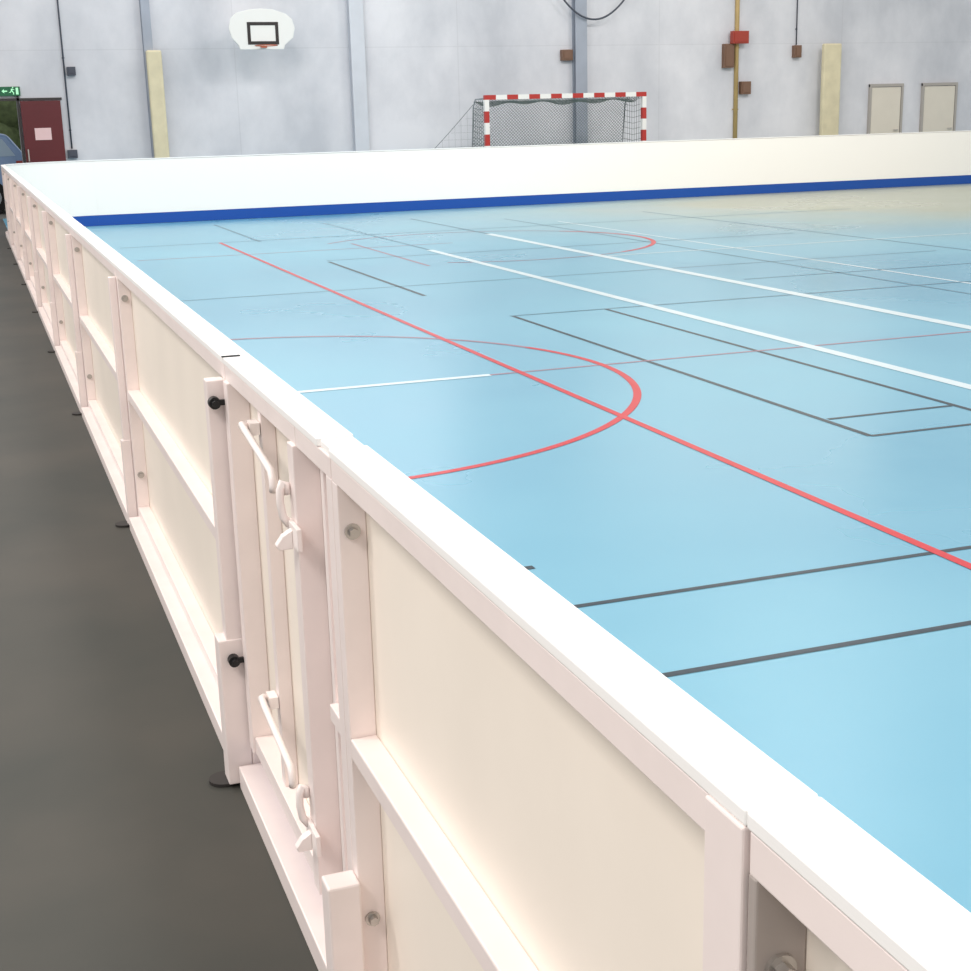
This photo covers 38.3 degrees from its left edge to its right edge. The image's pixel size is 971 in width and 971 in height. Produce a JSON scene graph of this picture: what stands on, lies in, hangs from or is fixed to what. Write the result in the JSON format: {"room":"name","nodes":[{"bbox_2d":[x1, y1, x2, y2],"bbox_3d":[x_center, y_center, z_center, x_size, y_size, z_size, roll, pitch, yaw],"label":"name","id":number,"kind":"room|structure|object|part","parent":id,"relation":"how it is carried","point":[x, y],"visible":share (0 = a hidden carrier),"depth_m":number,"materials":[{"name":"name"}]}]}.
{"room":"indoor sports hall","nodes":[
{"label":"indoor sports hall","id":0,"kind":"room"},
{"bbox_2d":[0,208,6,218],"bbox_3d":[-12.652,-5.978,30.101,20.000,0.100,13.750,-7,16,-19],"label":"floor","id":1,"kind":"structure","parent":0,"point":[3,213],"depth_m":25.75,"materials":[{"name":"concrete"}]},
{"bbox_2d":[0,101,20,149],"bbox_3d":[-12.308,-7.245,29.797,11.960,3.077,1.943,-7,16,-19],"label":"hedge","id":2,"kind":"object","parent":1,"relation":"on","point":[9,125],"visible":0.02,"depth_m":29.77,"materials":[{"name":"green plant"}]},
{"bbox_2d":[0,134,22,212],"bbox_3d":[-10.635,-5.791,25.904,4.211,1.570,1.761,-7,16,-19],"label":"car","id":3,"kind":"object","parent":1,"relation":"on","point":[10,153],"visible":0.37,"depth_m":25.66,"materials":[{"name":"blue paint"}]},
{"bbox_2d":[0,184,970,970],"bbox_3d":[5.702,-2.210,13.647,29.000,0.002,30.000,-7,16,-19],"label":"floor","id":4,"kind":"structure","parent":0,"point":[732,433],"depth_m":5.73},
{"bbox_2d":[1,165,13,248],"bbox_3d":[-6.494,-3.801,18.963,0.143,1.000,2.319,-7,16,-19],"label":"board panel","id":5,"kind":"object","parent":4,"relation":"on","point":[9,235],"visible":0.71,"depth_m":18.03,"materials":[{"name":"beige plastic"}]},
{"bbox_3d":[-6.851,-4.045,20.022,0.044,0.951,0.030,-7,16,-19],"label":"post","id":6,"kind":"part","parent":5,"relation":"part of","materials":[{"name":"white paint"}]},
{"bbox_3d":[-6.468,-3.360,19.084,0.082,0.085,2.253,-7,16,-19],"label":"rail","id":7,"kind":"part","parent":5,"relation":"part of","materials":[{"name":"white paint"}]},
{"bbox_2d":[5,169,20,264],"bbox_3d":[-5.703,-3.266,16.850,0.143,1.000,2.319,-7,16,-19],"label":"board panel","id":8,"kind":"object","parent":4,"relation":"on","point":[15,249],"visible":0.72,"depth_m":16.35,"materials":[{"name":"beige plastic"}]},
{"bbox_3d":[-6.060,-3.510,17.909,0.044,0.951,0.030,-7,16,-19],"label":"post","id":9,"kind":"part","parent":8,"relation":"part of","materials":[{"name":"white paint"}]},
{"bbox_3d":[-5.677,-2.825,16.971,0.082,0.085,2.253,-7,16,-19],"label":"rail","id":10,"kind":"part","parent":8,"relation":"part of","materials":[{"name":"white paint"}]},
{"bbox_2d":[11,174,29,284],"bbox_3d":[-4.912,-2.731,14.736,0.143,1.000,2.319,-7,16,-19],"label":"board panel","id":11,"kind":"object","parent":4,"relation":"on","point":[23,263],"visible":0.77,"depth_m":14.61,"materials":[{"name":"beige plastic"}]},
{"bbox_3d":[-5.269,-2.975,15.796,0.044,0.951,0.030,-7,16,-19],"label":"post","id":12,"kind":"part","parent":11,"relation":"part of","materials":[{"name":"white paint"}]},
{"bbox_3d":[-4.885,-2.291,14.858,0.082,0.085,2.253,-7,16,-19],"label":"rail","id":13,"kind":"part","parent":11,"relation":"part of","materials":[{"name":"white paint"}]},
{"bbox_2d":[19,181,41,312],"bbox_3d":[-4.120,-2.196,12.623,0.143,1.000,2.319,-7,16,-19],"label":"board panel","id":14,"kind":"object","parent":4,"relation":"on","point":[33,285],"visible":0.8,"depth_m":12.86,"materials":[{"name":"beige plastic"}]},
{"bbox_3d":[-4.100,-2.652,12.515,0.044,0.036,2.315,-7,16,-19],"label":"rail","id":15,"kind":"part","parent":14,"relation":"part of","materials":[{"name":"white paint"}]},
{"bbox_3d":[-4.477,-2.440,13.683,0.044,0.951,0.030,-7,16,-19],"label":"post","id":16,"kind":"part","parent":14,"relation":"part of","materials":[{"name":"white paint"}]},
{"bbox_3d":[-4.088,-2.217,12.630,0.044,0.035,2.255,-7,16,-19],"label":"rail","id":17,"kind":"part","parent":14,"relation":"part of","materials":[{"name":"white paint"}]},
{"bbox_3d":[-4.094,-1.756,12.745,0.082,0.085,2.253,-7,16,-19],"label":"rail","id":18,"kind":"part","parent":14,"relation":"part of","materials":[{"name":"white paint"}]},
{"bbox_2d":[30,190,59,352],"bbox_3d":[-3.329,-1.662,10.510,0.143,1.000,2.319,-7,16,-19],"label":"board panel","id":19,"kind":"object","parent":4,"relation":"on","point":[47,312],"visible":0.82,"depth_m":10.89,"materials":[{"name":"beige plastic"}]},
{"bbox_3d":[-3.308,-2.118,10.402,0.044,0.036,2.315,-7,16,-19],"label":"rail","id":20,"kind":"part","parent":19,"relation":"part of","materials":[{"name":"white paint"}]},
{"bbox_3d":[-3.686,-1.905,11.569,0.044,0.951,0.030,-7,16,-19],"label":"post","id":21,"kind":"part","parent":19,"relation":"part of","materials":[{"name":"white paint"}]},
{"bbox_3d":[-3.297,-1.682,10.517,0.044,0.035,2.255,-7,16,-19],"label":"rail","id":22,"kind":"part","parent":19,"relation":"part of","materials":[{"name":"white paint"}]},
{"bbox_3d":[-3.303,-1.221,10.632,0.082,0.085,2.253,-7,16,-19],"label":"rail","id":23,"kind":"part","parent":19,"relation":"part of","materials":[{"name":"white paint"}]},
{"bbox_2d":[4,160,98,232],"bbox_3d":[-6.647,-4.322,20.958,0.483,1.000,2.002,5,16,25],"label":"board","id":24,"kind":"object","parent":4,"relation":"on","point":[70,185],"visible":0.46,"depth_m":21.45,"materials":[{"name":"beige plastic"}]},
{"bbox_3d":[-6.647,-4.773,20.833,0.433,0.035,1.948,5,16,25],"label":"rail","id":25,"kind":"part","parent":24,"relation":"part of","materials":[{"name":"white paint"}]},
{"bbox_2d":[45,203,87,414],"bbox_3d":[-2.538,-1.127,8.397,0.143,1.000,2.319,-7,16,-19],"label":"board panel","id":26,"kind":"object","parent":4,"relation":"on","point":[69,354],"visible":0.81,"depth_m":8.67,"materials":[{"name":"beige plastic"}]},
{"bbox_3d":[-2.895,-1.371,9.456,0.044,0.951,0.030,-7,16,-19],"label":"post","id":27,"kind":"part","parent":26,"relation":"part of","materials":[{"name":"white paint"}]},
{"bbox_3d":[-2.517,-1.583,8.289,0.044,0.036,2.315,-7,16,-19],"label":"rail","id":28,"kind":"part","parent":26,"relation":"part of","materials":[{"name":"white paint"}]},
{"bbox_3d":[-2.506,-1.148,8.404,0.044,0.035,2.255,-7,16,-19],"label":"rail","id":29,"kind":"part","parent":26,"relation":"part of","materials":[{"name":"white paint"}]},
{"bbox_3d":[-2.511,-0.686,8.518,0.082,0.085,2.253,-7,16,-19],"label":"rail","id":30,"kind":"part","parent":26,"relation":"part of","materials":[{"name":"white paint"}]},
{"bbox_3d":[-2.114,-0.843,7.372,0.044,0.951,0.030,-7,16,-19],"label":"post","id":31,"kind":"part","parent":26,"relation":"part of","materials":[{"name":"white paint"}]},
{"bbox_2d":[70,224,137,527],"bbox_3d":[-1.746,-0.592,6.284,0.143,1.000,2.319,-7,16,-19],"label":"board panel","id":32,"kind":"object","parent":4,"relation":"on","point":[106,416],"visible":0.8,"depth_m":6.37,"materials":[{"name":"beige plastic"}]},
{"bbox_3d":[-2.103,-0.836,7.343,0.044,0.951,0.030,-7,16,-19],"label":"post","id":33,"kind":"part","parent":32,"relation":"part of","materials":[{"name":"white paint"}]},
{"bbox_3d":[-1.726,-1.048,6.176,0.044,0.036,2.315,-7,16,-19],"label":"rail","id":34,"kind":"part","parent":32,"relation":"part of","materials":[{"name":"white paint"}]},
{"bbox_3d":[-1.714,-0.613,6.290,0.044,0.035,2.255,-7,16,-19],"label":"rail","id":35,"kind":"part","parent":32,"relation":"part of","materials":[{"name":"white paint"}]},
{"bbox_3d":[-1.720,-0.151,6.405,0.082,0.085,2.253,-7,16,-19],"label":"rail","id":36,"kind":"part","parent":32,"relation":"part of","materials":[{"name":"white paint"}]},
{"bbox_3d":[-1.323,-0.308,5.259,0.044,0.951,0.030,-7,16,-19],"label":"post","id":37,"kind":"part","parent":32,"relation":"part of","materials":[{"name":"white paint"}]},
{"bbox_2d":[139,0,153,157],"bbox_3d":[-5.875,-7.990,24.210,0.150,6.400,0.178,-7,16,-19],"label":"steel column","id":38,"kind":"structure","parent":4,"relation":"on","point":[144,6],"depth_m":24.20,"materials":[{"name":"grey metal"}]},
{"bbox_2d":[146,50,169,157],"bbox_3d":[-5.711,-6.199,24.559,0.260,2.750,0.115,-7,16,-19],"label":"pad","id":39,"kind":"object","parent":38,"relation":"attached to","point":[153,57],"visible":0.56,"depth_m":24.39,"materials":[{"name":"beige fabric"}]},
{"bbox_2d":[93,155,246,225],"bbox_3d":[-4.968,-4.670,22.113,2.319,1.000,0.143,-7,16,-19],"label":"board panel","id":40,"kind":"object","parent":4,"relation":"on","point":[199,188],"visible":1,"depth_m":22.04,"materials":[{"name":"beige plastic"}]},
{"bbox_3d":[-4.968,-5.114,21.962,2.315,0.036,0.044,-7,16,-19],"label":"rail","id":41,"kind":"part","parent":40,"relation":"part of","materials":[{"name":"white paint"}]},
{"bbox_2d":[114,263,260,787],"bbox_3d":[-0.962,-0.056,4.168,0.157,1.000,2.319,-7,16,-19],"label":"board panel","id":42,"kind":"object","parent":4,"relation":"on","point":[182,531],"visible":0.79,"depth_m":4.02,"materials":[{"name":"beige plastic"}]},
{"bbox_3d":[-1.312,-0.301,5.230,0.044,0.951,0.030,-7,16,-19],"label":"post","id":43,"kind":"part","parent":42,"relation":"part of","materials":[{"name":"white paint"}]},
{"bbox_3d":[-0.935,-0.513,4.063,0.044,0.036,2.315,-7,16,-19],"label":"rail","id":44,"kind":"part","parent":42,"relation":"part of","materials":[{"name":"white paint"}]},
{"bbox_3d":[-0.923,-0.078,4.177,0.044,0.035,2.255,-7,16,-19],"label":"rail","id":45,"kind":"part","parent":42,"relation":"part of","materials":[{"name":"white paint"}]},
{"bbox_3d":[-0.929,0.383,4.292,0.082,0.085,2.253,-7,16,-19],"label":"rail","id":46,"kind":"part","parent":42,"relation":"part of","materials":[{"name":"white paint"}]},
{"bbox_3d":[-0.532,0.226,3.146,0.044,0.951,0.030,-7,16,-19],"label":"post","id":47,"kind":"part","parent":42,"relation":"part of","materials":[{"name":"white paint"}]},
{"bbox_2d":[207,355,363,970],"bbox_3d":[-0.379,0.317,2.689,0.103,1.000,0.944,-7,16,-19],"label":"gate","id":48,"kind":"object","parent":4,"relation":"on","point":[279,441],"visible":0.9,"depth_m":2.70,"materials":[{"name":"beige plastic"}]},
{"bbox_2d":[221,354,239,357],"bbox_3d":[-0.545,-0.277,2.993,0.039,0.002,0.010,-7,16,-19],"label":"strap","id":49,"kind":"object","parent":48,"relation":"attached to","point":[238,354],"visible":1,"depth_m":2.99,"materials":[{"name":"black rubber"}]},
{"bbox_3d":[-0.522,0.189,3.090,0.047,0.851,0.043,-7,16,-19],"label":"gate post","id":50,"kind":"part","parent":48,"relation":"part of","materials":[{"name":"white paint"}]},
{"bbox_3d":[-0.421,-0.165,2.687,0.041,0.036,0.686,-7,16,-19],"label":"rail","id":51,"kind":"part","parent":48,"relation":"part of","materials":[{"name":"white paint"}]},
{"bbox_3d":[-0.371,0.775,2.806,0.076,0.055,0.936,-7,16,-19],"label":"threshold rail","id":52,"kind":"part","parent":48,"relation":"part of","materials":[{"name":"white paint"}]},
{"bbox_3d":[-0.399,0.655,2.901,0.041,0.040,0.599,-7,16,-19],"label":"rail","id":53,"kind":"part","parent":48,"relation":"part of","materials":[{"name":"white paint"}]},
{"bbox_3d":[-0.261,-0.057,2.259,0.041,0.036,0.246,-7,16,-19],"label":"rail","id":54,"kind":"part","parent":48,"relation":"part of","materials":[{"name":"white paint"}]},
{"bbox_3d":[-0.302,0.338,2.503,0.047,0.851,0.043,-7,16,-19],"label":"gate post","id":55,"kind":"part","parent":48,"relation":"part of","materials":[{"name":"white paint"}]},
{"bbox_3d":[-0.231,0.391,2.333,0.036,0.030,0.088,-7,16,-19],"label":"rail","id":56,"kind":"part","parent":48,"relation":"part of","materials":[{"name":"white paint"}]},
{"bbox_3d":[-0.212,0.417,2.279,0.041,0.895,0.035,-7,16,-19],"label":"latch post","id":57,"kind":"part","parent":48,"relation":"part of","materials":[{"name":"white paint"}]},
{"bbox_2d":[243,150,385,218],"bbox_3d":[-2.789,-4.925,22.864,2.319,1.000,0.143,-7,16,-19],"label":"board panel","id":58,"kind":"object","parent":4,"relation":"on","point":[347,182],"visible":1,"depth_m":22.79,"materials":[{"name":"beige plastic"}]},
{"bbox_3d":[-2.789,-5.370,22.714,2.315,0.036,0.044,-7,16,-19],"label":"rail","id":59,"kind":"part","parent":58,"relation":"part of","materials":[{"name":"white paint"}]},
{"bbox_2d":[346,0,369,150],"bbox_3d":[-2.361,-8.402,25.422,0.260,6.400,0.178,-7,16,-19],"label":"steel column","id":60,"kind":"structure","parent":4,"relation":"on","point":[355,20],"depth_m":25.59,"materials":[{"name":"grey metal"}]},
{"bbox_2d":[383,146,515,211],"bbox_3d":[-0.610,-5.181,23.615,2.319,1.000,0.143,-7,16,-19],"label":"board panel","id":61,"kind":"object","parent":4,"relation":"on","point":[466,177],"visible":1,"depth_m":23.55,"materials":[{"name":"beige plastic"}]},
{"bbox_3d":[-0.610,-5.625,23.465,2.315,0.036,0.044,-7,16,-19],"label":"rail","id":62,"kind":"part","parent":61,"relation":"part of","materials":[{"name":"white paint"}]},
{"bbox_2d":[435,92,646,147],"bbox_3d":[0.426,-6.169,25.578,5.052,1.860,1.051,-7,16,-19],"label":"goal","id":63,"kind":"object","parent":4,"relation":"on","point":[485,104],"visible":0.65,"depth_m":25.74,"materials":[{"name":"white paint"}]},
{"bbox_2d":[321,445,817,970],"bbox_3d":[-0.010,0.570,1.689,0.114,1.000,1.242,-7,16,-19],"label":"board panel","id":64,"kind":"object","parent":4,"relation":"on","point":[528,791],"visible":0.94,"depth_m":1.61,"materials":[{"name":"beige plastic"}]},
{"bbox_3d":[-0.197,0.452,2.253,0.044,0.951,0.030,-7,16,-19],"label":"post","id":65,"kind":"part","parent":64,"relation":"part of","materials":[{"name":"white paint"}]},
{"bbox_3d":[0.004,0.548,1.703,0.044,0.035,1.152,-7,16,-19],"label":"rail","id":66,"kind":"part","parent":64,"relation":"part of","materials":[{"name":"white paint"}]},
{"bbox_3d":[-0.013,0.110,1.602,0.044,0.036,1.182,-7,16,-19],"label":"rail","id":67,"kind":"part","parent":64,"relation":"part of","materials":[{"name":"white paint"}]},
{"bbox_3d":[0.209,0.712,1.157,0.048,0.986,0.056,-7,16,-19],"label":"post","id":68,"kind":"part","parent":64,"relation":"part of","materials":[{"name":"white paint"}]},
{"bbox_2d":[514,142,637,205],"bbox_3d":[1.569,-5.436,24.367,2.319,1.000,0.143,-7,16,-19],"label":"board panel","id":69,"kind":"object","parent":4,"relation":"on","point":[584,172],"visible":1,"depth_m":24.30,"materials":[{"name":"beige plastic"}]},
{"bbox_3d":[1.569,-5.880,24.216,2.315,0.036,0.044,-7,16,-19],"label":"rail","id":70,"kind":"part","parent":69,"relation":"part of","materials":[{"name":"white paint"}]},
{"bbox_2d":[572,0,587,143],"bbox_3d":[1.801,-8.890,26.857,0.240,6.400,0.178,-7,16,-19],"label":"steel column","id":71,"kind":"structure","parent":4,"relation":"on","point":[579,24],"depth_m":26.98,"materials":[{"name":"grey metal"}]},
{"bbox_2d":[563,0,624,19],"bbox_3d":[2.010,-10.143,26.443,1.776,2.578,0.036,-7,16,-19],"label":"cable","id":72,"kind":"object","parent":71,"relation":"hanging from","point":[620,4],"visible":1,"depth_m":26.77,"materials":[{"name":"grey plastic"}]},
{"bbox_2d":[638,138,753,199],"bbox_3d":[3.748,-5.691,25.118,2.319,1.000,0.143,-7,16,-19],"label":"board panel","id":73,"kind":"object","parent":4,"relation":"on","point":[703,167],"visible":1,"depth_m":25.05,"materials":[{"name":"beige plastic"}]},
{"bbox_3d":[3.748,-6.136,24.968,2.315,0.036,0.044,-7,16,-19],"label":"rail","id":74,"kind":"part","parent":73,"relation":"part of","materials":[{"name":"white paint"}]},
{"bbox_2d":[752,134,862,193],"bbox_3d":[5.927,-5.947,25.869,2.319,1.000,0.143,-7,16,-19],"label":"board panel","id":75,"kind":"object","parent":4,"relation":"on","point":[821,162],"visible":1,"depth_m":25.80,"materials":[{"name":"beige plastic"}]},
{"bbox_3d":[5.927,-6.391,25.719,2.315,0.036,0.044,-7,16,-19],"label":"rail","id":76,"kind":"part","parent":75,"relation":"part of","materials":[{"name":"white paint"}]},
{"bbox_2d":[819,43,841,134],"bbox_3d":[7.124,-7.707,28.983,0.420,2.760,0.115,-7,16,-19],"label":"pad","id":77,"kind":"object","parent":4,"relation":"on","point":[831,52],"visible":0.56,"depth_m":28.80,"materials":[{"name":"beige fabric"}]},
{"bbox_2d":[747,797,970,970],"bbox_3d":[0.605,0.980,0.069,0.097,1.000,2.319,-7,16,-19],"label":"board panel","id":78,"kind":"object","parent":4,"relation":"on","point":[825,894],"visible":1,"depth_m":0.92,"materials":[{"name":"beige plastic"}]},
{"bbox_3d":[0.224,0.737,1.129,0.044,0.951,0.012,-7,16,-19],"label":"post","id":79,"kind":"part","parent":78,"relation":"part of","materials":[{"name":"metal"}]},
{"bbox_3d":[0.604,0.527,-0.046,0.044,0.036,2.315,-7,16,-19],"label":"rail","id":80,"kind":"part","parent":78,"relation":"part of","materials":[{"name":"white paint"}]},
{"bbox_2d":[861,131,965,188],"bbox_3d":[8.106,-6.202,26.621,2.319,1.000,0.143,-7,16,-19],"label":"board panel","id":81,"kind":"object","parent":4,"relation":"on","point":[908,159],"visible":1,"depth_m":26.55,"materials":[{"name":"beige plastic"}]},
{"bbox_3d":[8.106,-6.646,26.470,2.315,0.036,0.044,-7,16,-19],"label":"rail","id":82,"kind":"part","parent":81,"relation":"part of","materials":[{"name":"white paint"}]},
{"bbox_2d":[963,130,970,183],"bbox_3d":[10.285,-6.457,27.372,2.319,1.000,0.143,-7,16,-19],"label":"board panel","id":83,"kind":"object","parent":4,"relation":"on","point":[967,160],"visible":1,"depth_m":26.97,"materials":[{"name":"beige plastic"}]},
{"bbox_2d":[0,0,970,160],"bbox_3d":[0.458,-8.839,26.604,29.000,6.500,0.250,-7,16,-19],"label":"wall","id":84,"kind":"structure","parent":0,"point":[428,62],"depth_m":26.35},
{"bbox_2d":[0,87,20,95],"bbox_3d":[-8.085,-6.691,23.760,0.350,0.150,0.094,-7,16,-19],"label":"exit sign","id":85,"kind":"object","parent":84,"relation":"attached to","point":[4,91],"visible":1,"depth_m":23.72,"materials":[{"name":"green plastic"}]},
{"bbox_2d":[0,96,61,162],"bbox_3d":[-8.379,-5.615,24.006,2.320,2.040,0.140,-7,16,-19],"label":"trim","id":86,"kind":"structure","parent":84,"relation":"attached to","point":[17,98],"depth_m":23.95,"materials":[{"name":"grey metal"}]},
{"bbox_2d":[20,100,65,162],"bbox_3d":[-7.585,-5.636,24.164,0.660,1.940,0.095,-7,16,-19],"label":"door","id":87,"kind":"structure","parent":84,"relation":"in","point":[35,114],"depth_m":24.04,"materials":[{"name":"red metal"}]},
{"bbox_2d":[35,128,51,139],"bbox_3d":[-7.600,-6.042,24.055,0.270,0.200,0.006,-7,16,-19],"label":"paper","id":88,"kind":"object","parent":87,"relation":"attached to","point":[40,133],"visible":1,"depth_m":24.05,"materials":[{"name":"pink paper"}]},
{"bbox_2d":[57,0,72,148],"bbox_3d":[-7.252,-8.206,23.715,0.042,4.860,0.043,-7,16,-19],"label":"conduit","id":89,"kind":"object","parent":84,"relation":"attached to","point":[57,0],"visible":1,"depth_m":24.00,"materials":[{"name":"grey metal"}]},
{"bbox_2d":[66,67,75,75],"bbox_3d":[-7.106,-7.107,24.003,0.140,0.140,0.135,-7,16,-19],"label":"junction box","id":90,"kind":"object","parent":84,"relation":"attached to","point":[71,71],"visible":1,"depth_m":23.95,"materials":[{"name":"grey"}]},
{"bbox_2d":[67,150,77,157],"bbox_3d":[-7.173,-5.760,24.319,0.160,0.140,0.135,-7,16,-19],"label":"junction box","id":91,"kind":"object","parent":84,"relation":"attached to","point":[71,153],"visible":1,"depth_m":24.26,"materials":[{"name":"grey"}]},
{"bbox_2d":[229,9,294,49],"bbox_3d":[-3.920,-7.892,24.250,1.140,0.670,1.445,-7,16,-19],"label":"basketball hoop","id":92,"kind":"object","parent":84,"relation":"attached to","point":[251,29],"visible":1,"depth_m":24.01,"materials":[{"name":"white paint"}]},
{"bbox_2d":[560,49,572,60],"bbox_3d":[1.563,-8.287,26.950,0.220,0.200,0.135,-7,16,-19],"label":"control box","id":93,"kind":"object","parent":84,"relation":"attached to","point":[565,55],"visible":1,"depth_m":26.89,"materials":[{"name":"brown"}]},
{"bbox_2d":[722,44,733,67],"bbox_3d":[4.872,-8.627,28.104,0.220,0.460,0.135,-7,16,-19],"label":"control box","id":94,"kind":"object","parent":84,"relation":"attached to","point":[727,49],"visible":1,"depth_m":28.05,"materials":[{"name":"brown"}]},
{"bbox_2d":[732,0,739,137],"bbox_3d":[5.046,-9.093,28.088,0.135,6.000,0.089,-7,16,-19],"label":"conduit","id":95,"kind":"object","parent":84,"relation":"attached to","point":[737,2],"visible":0.6,"depth_m":28.25,"materials":[{"name":"metal"}]},
{"bbox_2d":[730,31,748,43],"bbox_3d":[5.088,-8.969,28.008,0.360,0.240,0.135,-7,16,-19],"label":"alarm box","id":96,"kind":"object","parent":95,"relation":"attached to","point":[736,37],"visible":1,"depth_m":27.95,"materials":[{"name":"red metal"}]},
{"bbox_2d":[739,81,750,93],"bbox_3d":[5.264,-8.066,28.392,0.220,0.250,0.135,-7,16,-19],"label":"control box","id":97,"kind":"object","parent":84,"relation":"attached to","point":[744,86],"visible":1,"depth_m":28.33,"materials":[{"name":"brown"}]},
{"bbox_2d":[795,0,797,44],"bbox_3d":[6.305,-10.576,28.193,0.036,3.250,0.041,-7,16,-19],"label":"conduit","id":98,"kind":"object","parent":84,"relation":"attached to","point":[797,0],"visible":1,"depth_m":28.47,"materials":[{"name":"grey metal"}]},
{"bbox_2d":[792,45,801,57],"bbox_3d":[6.364,-8.869,28.601,0.160,0.240,0.135,-7,16,-19],"label":"control box","id":99,"kind":"object","parent":84,"relation":"attached to","point":[796,49],"visible":1,"depth_m":28.55,"materials":[{"name":"brown"}]},
{"bbox_2d":[870,87,900,133],"bbox_3d":[8.490,-7.497,29.754,0.720,1.870,0.101,-7,16,-19],"label":"door","id":100,"kind":"structure","parent":84,"relation":"in","point":[885,105],"depth_m":29.64,"materials":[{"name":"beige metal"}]},
{"bbox_2d":[867,83,903,133],"bbox_3d":[8.481,-7.531,29.767,0.840,1.950,0.058,-7,16,-19],"label":"trim","id":101,"kind":"structure","parent":84,"relation":"attached to","point":[901,85],"depth_m":29.57,"materials":[{"name":"grey metal"}]},
{"bbox_2d":[922,86,954,131],"bbox_3d":[9.758,-7.645,30.192,0.780,1.870,0.101,-7,16,-19],"label":"door","id":102,"kind":"structure","parent":84,"relation":"in","point":[938,113],"depth_m":30.08,"materials":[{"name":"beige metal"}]},
{"bbox_2d":[919,82,957,131],"bbox_3d":[9.750,-7.679,30.204,0.900,1.950,0.058,-7,16,-19],"label":"trim","id":103,"kind":"structure","parent":84,"relation":"attached to","point":[955,84],"depth_m":30.00,"materials":[{"name":"grey metal"}]}
]}

